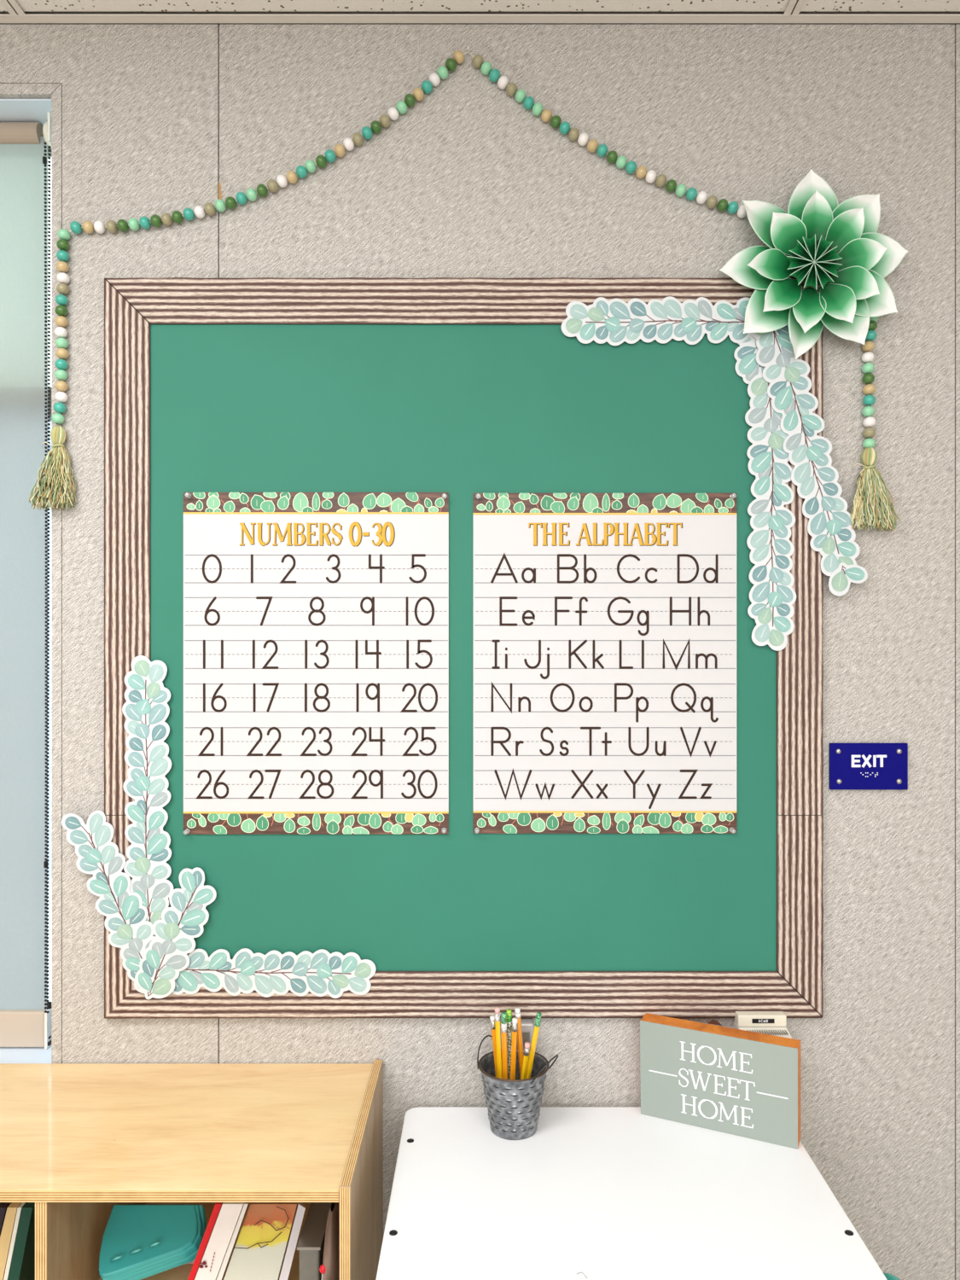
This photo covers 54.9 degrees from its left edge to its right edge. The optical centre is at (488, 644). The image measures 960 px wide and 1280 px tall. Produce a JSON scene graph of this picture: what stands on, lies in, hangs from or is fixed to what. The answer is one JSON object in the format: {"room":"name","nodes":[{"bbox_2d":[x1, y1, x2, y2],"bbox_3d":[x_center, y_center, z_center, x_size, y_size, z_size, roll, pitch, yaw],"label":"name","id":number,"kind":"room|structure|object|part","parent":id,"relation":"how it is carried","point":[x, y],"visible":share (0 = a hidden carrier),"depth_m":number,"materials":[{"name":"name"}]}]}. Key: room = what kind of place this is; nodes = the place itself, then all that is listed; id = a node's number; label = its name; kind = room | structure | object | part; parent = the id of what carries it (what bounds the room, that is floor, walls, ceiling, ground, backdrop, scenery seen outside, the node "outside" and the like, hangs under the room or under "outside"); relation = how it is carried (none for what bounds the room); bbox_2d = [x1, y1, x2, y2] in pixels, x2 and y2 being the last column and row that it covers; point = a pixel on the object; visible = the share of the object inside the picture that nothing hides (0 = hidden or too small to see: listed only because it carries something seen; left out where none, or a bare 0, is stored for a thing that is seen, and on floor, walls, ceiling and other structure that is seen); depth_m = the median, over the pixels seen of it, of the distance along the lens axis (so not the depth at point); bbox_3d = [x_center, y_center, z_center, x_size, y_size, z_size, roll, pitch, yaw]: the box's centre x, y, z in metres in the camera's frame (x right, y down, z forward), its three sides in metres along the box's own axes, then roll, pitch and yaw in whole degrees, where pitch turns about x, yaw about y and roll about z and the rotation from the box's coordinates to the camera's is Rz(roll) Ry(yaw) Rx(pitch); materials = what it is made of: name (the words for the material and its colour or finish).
{"room":"elementary school classroom","nodes":[
{"label":"elementary school classroom","id":0,"kind":"room"},
{"bbox_2d":[0,23,959,1279],"bbox_3d":[0.000,0.195,1.574,5.200,2.610,0.141,0,0,0],"label":"wall","id":1,"kind":"structure","parent":0,"point":[148,120],"depth_m":1.50,"materials":[{"name":"beige paint"}]},
{"bbox_2d":[0,98,51,1063],"bbox_3d":[-1.230,-0.097,1.583,1.041,1.602,0.132,0,0,0],"label":"window","id":2,"kind":"structure","parent":1,"relation":"in","point":[11,110],"depth_m":1.55,"materials":[{"name":"metal"}]},
{"bbox_2d":[0,111,51,1049],"bbox_3d":[-1.221,-0.116,1.572,1.018,1.607,0.075,0,0,-1],"label":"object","id":3,"kind":"structure","parent":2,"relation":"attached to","point":[25,1004],"depth_m":1.58,"materials":[{"name":"white fabric"}]},
{"bbox_3d":[-0.738,-0.110,1.547,0.007,1.459,0.011,0,0,18],"label":"bead chain","id":4,"kind":"part","parent":3,"relation":"part of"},
{"bbox_3d":[-1.231,-0.424,1.633,1.038,0.052,0.033,0,0,0],"label":"rail","id":5,"kind":"part","parent":2,"relation":"part of","materials":[{"name":"metal"}]},
{"bbox_3d":[-1.648,-0.904,1.510,1.904,0.017,0.012,0,0,0],"label":"window trim","id":6,"kind":"part","parent":1,"relation":"part of","materials":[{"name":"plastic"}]},
{"bbox_3d":[-0.703,-0.096,1.510,0.017,1.632,0.012,0,0,0],"label":"window trim","id":7,"kind":"part","parent":1,"relation":"part of","materials":[{"name":"plastic"}]},
{"bbox_3d":[-1.520,0.245,1.510,2.160,2.510,0.012,0,0,0],"label":"panel","id":8,"kind":"part","parent":1,"relation":"part of","materials":[{"name":"plastic"}]},
{"bbox_2d":[104,277,823,1018],"bbox_3d":[-0.040,0.006,1.496,1.164,1.199,0.015,0,0,0],"label":"bulletin board","id":9,"kind":"object","parent":1,"relation":"attached to","point":[462,387],"visible":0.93,"depth_m":1.50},
{"bbox_2d":[61,809,157,993],"bbox_3d":[-0.597,0.416,1.485,0.178,0.298,0.001,0,0,0],"label":"cutout","id":10,"kind":"object","parent":9,"relation":"attached to","point":[124,910],"visible":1,"depth_m":1.49,"materials":[{"name":"green paper"}]},
{"bbox_3d":[-0.589,0.425,1.485,0.017,0.297,0.001,-23,0,0],"label":"stem","id":11,"kind":"part","parent":10,"relation":"part of","materials":[{"name":"paper"}]},
{"bbox_2d":[122,655,173,936],"bbox_3d":[-0.547,0.245,1.487,0.082,0.453,0.001,0,0,0],"label":"cutout","id":12,"kind":"object","parent":9,"relation":"attached to","point":[146,709],"visible":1,"depth_m":1.49,"materials":[{"name":"green paper"}]},
{"bbox_3d":[-0.548,0.262,1.486,0.020,0.410,0.001,0,0,0],"label":"stem","id":13,"kind":"part","parent":12,"relation":"part of","materials":[{"name":"paper"}]},
{"bbox_2d":[134,866,216,999],"bbox_3d":[-0.502,0.464,1.484,0.131,0.212,0.001,0,0,0],"label":"cutout","id":14,"kind":"object","parent":9,"relation":"attached to","point":[165,956],"visible":1,"depth_m":1.48,"materials":[{"name":"green paper"}]},
{"bbox_3d":[-0.506,0.478,1.484,0.015,0.192,0.001,26,0,0],"label":"stem","id":15,"kind":"part","parent":14,"relation":"part of","materials":[{"name":"paper"}]},
{"bbox_2d":[183,828,190,834],"bbox_3d":[-0.485,0.301,1.485,0.008,0.008,0.012,0,0,0],"label":"pin","id":16,"kind":"object","parent":9,"relation":"attached to","point":[186,831],"visible":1,"depth_m":1.48,"materials":[{"name":"white plastic"}]},
{"bbox_2d":[184,492,191,498],"bbox_3d":[-0.482,-0.239,1.485,0.008,0.008,0.012,0,0,0],"label":"pin","id":17,"kind":"object","parent":9,"relation":"attached to","point":[188,495],"visible":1,"depth_m":1.48,"materials":[{"name":"white plastic"}]},
{"bbox_2d":[172,948,375,998],"bbox_3d":[-0.364,0.528,1.488,0.367,0.083,0.001,0,0,0],"label":"cutout","id":18,"kind":"object","parent":9,"relation":"attached to","point":[321,973],"visible":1,"depth_m":1.49,"materials":[{"name":"green paper"}]},
{"bbox_3d":[-0.381,0.528,1.488,0.323,0.019,0.001,2,0,0],"label":"stem","id":19,"kind":"part","parent":18,"relation":"part of","materials":[{"name":"paper"}]},
{"bbox_2d":[183,492,448,834],"bbox_3d":[-0.278,0.031,1.492,0.428,0.552,0.001,0,0,0],"label":"poster","id":20,"kind":"object","parent":9,"relation":"attached to","point":[316,625],"visible":1,"depth_m":1.49,"materials":[{"name":"paper"}]},
{"bbox_2d":[186,813,443,834],"bbox_3d":[-0.278,0.290,1.491,0.415,0.034,0.001,0,0,0],"label":"print","id":21,"kind":"object","parent":20,"relation":"attached to","point":[198,823],"depth_m":1.49,"materials":[{"name":"green paper"}]},
{"bbox_2d":[186,492,444,511],"bbox_3d":[-0.279,-0.229,1.491,0.416,0.032,0.001,0,0,0],"label":"print","id":22,"kind":"object","parent":20,"relation":"attached to","point":[199,502],"depth_m":1.49,"materials":[{"name":"green paper"}]},
{"bbox_2d":[441,826,447,833],"bbox_3d":[-0.071,0.299,1.485,0.008,0.008,0.012,0,0,0],"label":"pin","id":23,"kind":"object","parent":9,"relation":"attached to","point":[444,829],"visible":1,"depth_m":1.48,"materials":[{"name":"white plastic"}]},
{"bbox_2d":[442,493,447,499],"bbox_3d":[-0.070,-0.238,1.485,0.008,0.008,0.012,0,0,0],"label":"pin","id":24,"kind":"object","parent":9,"relation":"attached to","point":[444,495],"visible":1,"depth_m":1.48,"materials":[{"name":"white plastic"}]},
{"bbox_2d":[474,827,479,833],"bbox_3d":[-0.018,0.299,1.485,0.008,0.008,0.012,0,0,0],"label":"pin","id":25,"kind":"object","parent":9,"relation":"attached to","point":[476,829],"visible":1,"depth_m":1.48,"materials":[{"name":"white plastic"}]},
{"bbox_2d":[476,493,480,499],"bbox_3d":[-0.016,-0.238,1.485,0.008,0.008,0.012,0,0,0],"label":"pin","id":26,"kind":"object","parent":9,"relation":"attached to","point":[478,495],"visible":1,"depth_m":1.48,"materials":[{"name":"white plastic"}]},
{"bbox_2d":[473,493,736,833],"bbox_3d":[0.189,0.031,1.492,0.425,0.550,0.001,0,0,0],"label":"poster","id":27,"kind":"object","parent":9,"relation":"attached to","point":[605,624],"visible":1,"depth_m":1.49,"materials":[{"name":"paper"}]},
{"bbox_2d":[477,813,733,833],"bbox_3d":[0.190,0.288,1.491,0.415,0.034,0.001,0,0,0],"label":"print","id":28,"kind":"object","parent":27,"relation":"attached to","point":[486,823],"depth_m":1.49,"materials":[{"name":"green paper"}]},
{"bbox_2d":[476,493,734,512],"bbox_3d":[0.189,-0.228,1.491,0.416,0.032,0.001,0,0,0],"label":"print","id":29,"kind":"object","parent":27,"relation":"attached to","point":[488,503],"depth_m":1.49,"materials":[{"name":"green paper"}]},
{"bbox_2d":[561,296,756,345],"bbox_3d":[0.309,-0.520,1.488,0.382,0.079,0.001,0,0,0],"label":"cutout","id":30,"kind":"object","parent":9,"relation":"attached to","point":[614,322],"visible":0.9,"depth_m":1.49,"materials":[{"name":"green paper"}]},
{"bbox_3d":[0.318,-0.521,1.488,0.323,0.019,0.001,0,0,0],"label":"stem","id":31,"kind":"part","parent":30,"relation":"part of","materials":[{"name":"paper"}]},
{"bbox_2d":[728,826,735,833],"bbox_3d":[0.393,0.299,1.485,0.008,0.008,0.012,0,0,0],"label":"pin","id":32,"kind":"object","parent":9,"relation":"attached to","point":[731,829],"visible":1,"depth_m":1.48,"materials":[{"name":"white plastic"}]},
{"bbox_2d":[729,493,736,499],"bbox_3d":[0.394,-0.238,1.485,0.008,0.008,0.012,0,0,0],"label":"pin","id":33,"kind":"object","parent":9,"relation":"attached to","point":[733,496],"visible":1,"depth_m":1.48,"materials":[{"name":"white plastic"}]},
{"bbox_2d":[733,289,765,383],"bbox_3d":[0.434,-0.491,1.489,0.080,0.165,0.001,0,0,0],"label":"cutout","id":34,"kind":"object","parent":9,"relation":"attached to","point":[747,367],"visible":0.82,"depth_m":1.49,"materials":[{"name":"green paper"}]},
{"bbox_2d":[744,373,796,651],"bbox_3d":[0.455,-0.216,1.487,0.082,0.453,0.001,0,0,0],"label":"cutout","id":35,"kind":"object","parent":9,"relation":"attached to","point":[772,596],"visible":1,"depth_m":1.49,"materials":[{"name":"green paper"}]},
{"bbox_3d":[0.456,-0.234,1.487,0.020,0.410,0.001,0,0,0],"label":"stem","id":36,"kind":"part","parent":35,"relation":"part of","materials":[{"name":"paper"}]},
{"bbox_2d":[750,324,860,575],"bbox_3d":[0.509,-0.326,1.485,0.176,0.433,0.001,0,0,0],"label":"cutout","id":37,"kind":"object","parent":9,"relation":"attached to","point":[833,535],"visible":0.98,"depth_m":1.48,"materials":[{"name":"green paper"}]},
{"bbox_3d":[0.506,-0.342,1.484,0.020,0.410,0.001,-16,0,0],"label":"stem","id":38,"kind":"part","parent":37,"relation":"part of","materials":[{"name":"paper"}]},
{"bbox_2d":[719,168,908,359],"bbox_3d":[0.518,-0.603,1.459,0.299,0.303,0.066,0,0,-7],"label":"paper flower","id":39,"kind":"object","parent":9,"relation":"attached to","point":[823,241],"visible":1,"depth_m":1.45,"materials":[{"name":"green paper"}]},
{"bbox_2d":[828,562,867,595],"bbox_3d":[0.578,-0.104,1.484,0.062,0.054,0.001,0,0,0],"label":"cutout","id":40,"kind":"object","parent":9,"relation":"attached to","point":[840,578],"visible":1,"depth_m":1.48,"materials":[{"name":"green paper"}]},
{"bbox_2d":[28,46,900,531],"bbox_3d":[-0.038,-0.575,1.487,1.404,0.785,0.036,0,0,0],"label":"bead garland","id":41,"kind":"object","parent":1,"relation":"attached to","point":[871,507],"visible":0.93,"depth_m":1.49,"materials":[{"name":"green wood"}]},
{"bbox_2d":[516,1018,533,1048],"bbox_3d":[0.056,0.641,1.489,0.034,0.069,0.029,0,0,0],"label":"switch box","id":42,"kind":"object","parent":1,"relation":"attached to","point":[526,1023],"visible":0.35,"depth_m":1.48,"materials":[{"name":"grey metal"}]},
{"bbox_3d":[0.056,0.641,1.476,0.022,0.045,0.002,0,0,0],"label":"plate","id":43,"kind":"part","parent":42,"relation":"part of","materials":[{"name":"grey metal"}]},
{"bbox_2d":[733,1011,791,1038],"bbox_3d":[0.438,0.642,1.473,0.078,0.099,0.062,0,0,0],"label":"wall sensor","id":44,"kind":"object","parent":1,"relation":"attached to","point":[774,1023],"visible":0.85,"depth_m":1.47,"materials":[{"name":"beige plastic"}]},
{"bbox_2d":[733,1011,786,1026],"bbox_3d":[0.438,0.601,1.489,0.078,0.018,0.030,0,0,0],"label":"hood","id":45,"kind":"object","parent":44,"relation":"attached to","point":[742,1018],"depth_m":1.47,"materials":[{"name":"beige plastic"}]},
{"bbox_2d":[828,743,907,789],"bbox_3d":[0.617,0.198,1.499,0.126,0.075,0.010,0,0,0],"label":"exit sign","id":46,"kind":"object","parent":1,"relation":"attached to","point":[851,765],"visible":1,"depth_m":1.50,"materials":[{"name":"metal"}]},
{"bbox_3d":[1.681,0.245,1.510,1.838,2.510,0.012,0,0,0],"label":"panel","id":47,"kind":"part","parent":1,"relation":"part of","materials":[{"name":"plastic"}]},
{"bbox_2d":[0,0,959,23],"bbox_3d":[0.000,-1.059,-0.976,5.400,0.101,5.240,0,0,0],"label":"ceiling","id":48,"kind":"structure","parent":0,"point":[11,11],"depth_m":1.48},
{"bbox_3d":[0.000,1.525,-0.976,5.400,0.050,5.240,0,0,0],"label":"floor","id":49,"kind":"structure","parent":0,"visible":0},
{"bbox_2d":[0,1059,383,1279],"bbox_3d":[-0.818,1.072,1.325,1.294,0.796,0.352,0,0,0],"label":"cubby shelf","id":50,"kind":"object","parent":49,"relation":"on","point":[78,1142],"visible":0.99,"depth_m":1.29,"materials":[{"name":"brown wood"}]},
{"bbox_2d":[0,1202,11,1236],"bbox_3d":[-0.667,0.820,1.314,0.068,0.159,0.200,0,0,0],"label":"book","id":51,"kind":"object","parent":50,"relation":"on","point":[3,1206],"visible":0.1,"depth_m":1.22,"materials":[{"name":"paper"}]},
{"bbox_2d":[0,1202,21,1279],"bbox_3d":[-0.645,0.820,1.314,0.051,0.159,0.200,0,0,0],"label":"book","id":52,"kind":"object","parent":50,"relation":"on","point":[7,1231],"visible":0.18,"depth_m":1.21,"materials":[{"name":"beige paper"}]},
{"bbox_2d":[3,1202,25,1279],"bbox_3d":[-0.631,0.820,1.314,0.036,0.159,0.200,0,0,0],"label":"book","id":53,"kind":"object","parent":50,"relation":"on","point":[19,1209],"visible":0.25,"depth_m":1.21,"materials":[{"name":"white paper"}]},
{"bbox_2d":[7,1202,34,1279],"bbox_3d":[-0.621,0.820,1.314,0.045,0.159,0.200,0,0,0],"label":"book","id":54,"kind":"object","parent":50,"relation":"on","point":[22,1266],"visible":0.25,"depth_m":1.21,"materials":[{"name":"green paper"}]},
{"bbox_2d":[98,1204,207,1279],"bbox_3d":[-0.464,0.834,1.281,0.141,0.067,0.088,0,0,0],"label":"storage bin","id":55,"kind":"object","parent":50,"relation":"in","point":[139,1242],"visible":0.94,"depth_m":1.28,"materials":[{"name":"teal plastic"}]},
{"bbox_3d":[-0.818,0.688,1.327,1.264,0.015,0.349,0,0,0],"label":"panel","id":56,"kind":"part","parent":50,"relation":"part of","materials":[{"name":"brown wood"}]},
{"bbox_2d":[187,1202,222,1279],"bbox_3d":[-0.391,0.830,1.249,0.061,0.140,0.006,0,0,-16],"label":"folder","id":57,"kind":"object","parent":50,"relation":"on","point":[217,1207],"visible":1,"depth_m":1.25,"materials":[{"name":"paper"}]},
{"bbox_2d":[194,1202,244,1279],"bbox_3d":[-0.370,0.827,1.243,0.084,0.146,0.016,0,0,-13],"label":"booklet","id":58,"kind":"object","parent":50,"relation":"on","point":[212,1261],"visible":0.97,"depth_m":1.24,"materials":[{"name":"white paper"}]},
{"bbox_2d":[216,1203,248,1279],"bbox_3d":[-0.353,0.828,1.242,0.059,0.142,0.004,0,0,-16],"label":"booklet","id":59,"kind":"object","parent":50,"relation":"on","point":[241,1215],"visible":1,"depth_m":1.24,"materials":[{"name":"white paper"}]},
{"bbox_2d":[223,1203,297,1279],"bbox_3d":[-0.316,0.832,1.250,0.109,0.136,0.037,0,0,0],"label":"magazine","id":60,"kind":"object","parent":50,"relation":"on","point":[259,1249],"visible":1,"depth_m":1.25,"materials":[{"name":"paper"}]},
{"bbox_2d":[279,1203,305,1279],"bbox_3d":[-0.271,0.833,1.252,0.013,0.133,0.056,0,0,45],"label":"book","id":61,"kind":"object","parent":50,"relation":"on","point":[300,1210],"visible":1,"depth_m":1.25,"materials":[{"name":"white paper"}]},
{"bbox_2d":[296,1202,331,1279],"bbox_3d":[-0.239,0.852,1.309,0.031,0.096,0.154,0,0,0],"label":"plastic bin","id":62,"kind":"object","parent":50,"relation":"on","point":[311,1245],"visible":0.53,"depth_m":1.25,"materials":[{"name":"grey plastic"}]},
{"bbox_3d":[-0.239,0.806,1.309,0.031,0.004,0.154,0,0,0],"label":"bin lid","id":63,"kind":"part","parent":62,"relation":"part of","materials":[{"name":"grey plastic"}]},
{"bbox_2d":[319,1264,325,1279],"bbox_3d":[-0.215,0.854,1.204,0.012,0.091,0.011,0,0,0],"label":"stick","id":64,"kind":"object","parent":50,"relation":"on","point":[322,1269],"visible":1,"depth_m":1.20,"materials":[{"name":"plastic"}]},
{"bbox_2d":[322,1201,339,1279],"bbox_3d":[-0.208,0.827,1.246,0.020,0.145,0.105,0,0,0],"label":"cloth bag","id":65,"kind":"object","parent":50,"relation":"on","point":[331,1250],"visible":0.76,"depth_m":1.22,"materials":[{"name":"beige fabric"}]},
{"bbox_3d":[-0.178,1.072,1.326,0.015,0.795,0.351,0,0,0],"label":"panel","id":66,"kind":"part","parent":50,"relation":"part of","materials":[{"name":"brown wood"}]},
{"bbox_2d":[375,1106,887,1279],"bbox_3d":[0.168,1.121,0.984,0.599,0.759,1.000,0,0,0],"label":"table","id":67,"kind":"object","parent":49,"relation":"on","point":[595,1193],"visible":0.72,"depth_m":1.22,"materials":[{"name":"laminate"}]},
{"bbox_2d":[477,1035,558,1140],"bbox_3d":[0.045,0.677,1.419,0.123,0.130,0.109,0,0,0],"label":"metal bucket","id":68,"kind":"object","parent":67,"relation":"on","point":[513,1106],"visible":0.9,"depth_m":1.38,"materials":[{"name":"grey metal"}]},
{"bbox_3d":[-0.002,0.632,1.443,0.005,0.039,0.059,0,0,30],"label":"wire handle","id":69,"kind":"part","parent":68,"relation":"part of","materials":[{"name":"grey metal"}]},
{"bbox_2d":[489,1014,497,1077],"bbox_3d":[0.014,0.654,1.427,0.008,0.166,0.029,0,0,43],"label":"pencil","id":70,"kind":"object","parent":68,"relation":"in","point":[491,1017],"visible":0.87,"depth_m":1.42,"materials":[{"name":"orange wood"}]},
{"bbox_2d":[494,1006,502,1078],"bbox_3d":[0.018,0.644,1.414,0.008,0.184,0.029,0,0,20],"label":"pencil","id":71,"kind":"object","parent":68,"relation":"in","point":[497,1021],"visible":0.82,"depth_m":1.41,"materials":[{"name":"yellow wood"}]},
{"bbox_2d":[500,1012,507,1079],"bbox_3d":[0.026,0.647,1.409,0.008,0.178,0.029,0,0,11],"label":"pencil","id":72,"kind":"object","parent":68,"relation":"in","point":[503,1016],"visible":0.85,"depth_m":1.40,"materials":[{"name":"orange wood"}]},
{"bbox_2d":[506,1008,511,1079],"bbox_3d":[0.034,0.647,1.419,0.008,0.179,0.028,0,0,10],"label":"pencil","id":73,"kind":"object","parent":68,"relation":"in","point":[509,1013],"visible":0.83,"depth_m":1.41,"materials":[{"name":"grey wood"}]},
{"bbox_2d":[510,1017,517,1079],"bbox_3d":[0.038,0.651,1.409,0.008,0.170,0.030,0,0,-12],"label":"pencil","id":74,"kind":"object","parent":68,"relation":"in","point":[514,1019],"visible":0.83,"depth_m":1.40,"materials":[{"name":"orange wood"}]},
{"bbox_2d":[514,1007,523,1077],"bbox_3d":[0.051,0.647,1.423,0.008,0.179,0.029,0,0,37],"label":"pencil","id":75,"kind":"object","parent":68,"relation":"in","point":[520,1042],"visible":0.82,"depth_m":1.42,"materials":[{"name":"orange wood"}]},
{"bbox_2d":[520,1041,529,1079],"bbox_3d":[0.053,0.670,1.415,0.008,0.132,0.040,0,0,-24],"label":"pencil","id":76,"kind":"object","parent":68,"relation":"in","point":[526,1049],"visible":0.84,"depth_m":1.40,"materials":[{"name":"yellow wood"}]},
{"bbox_2d":[525,1012,541,1078],"bbox_3d":[0.064,0.648,1.415,0.042,0.176,0.008,0,0,37],"label":"pencil","id":77,"kind":"object","parent":68,"relation":"in","point":[538,1020],"visible":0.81,"depth_m":1.41,"materials":[{"name":"yellow wood"}]},
{"bbox_3d":[0.089,0.634,1.388,0.026,0.036,0.059,0,0,32],"label":"wire handle","id":78,"kind":"part","parent":68,"relation":"part of","materials":[{"name":"grey metal"}]},
{"bbox_2d":[640,1012,800,1149],"bbox_3d":[0.355,0.665,1.426,0.239,0.154,0.037,0,0,25],"label":"home sign","id":79,"kind":"object","parent":67,"relation":"on","point":[742,1083],"visible":1,"depth_m":1.41,"materials":[{"name":"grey wood"}]},
{"bbox_2d":[883,1272,900,1279],"bbox_3d":[0.316,1.139,1.003,0.392,0.722,0.358,0,0,0],"label":"chair","id":80,"kind":"object","parent":49,"relation":"on","point":[888,1276],"visible":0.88,"depth_m":1.15,"materials":[{"name":"plastic"}]},
{"label":"outside","id":81,"kind":"structure","parent":0,"visible":0},
{"bbox_2d":[47,878,51,1001],"bbox_3d":[-5.000,1.850,21.579,50.000,0.100,39.850,0,0,0],"label":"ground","id":82,"kind":"structure","parent":81,"point":[49,880],"depth_m":5.65,"materials":[{"name":"grey"}]},
{"bbox_2d":[47,421,51,878],"bbox_3d":[-5.800,0.025,8.804,6.800,3.550,3.800,0,0,0],"label":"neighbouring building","id":83,"kind":"structure","parent":82,"relation":"on","point":[49,426],"depth_m":7.10,"materials":[{"name":"grey"}]}
]}

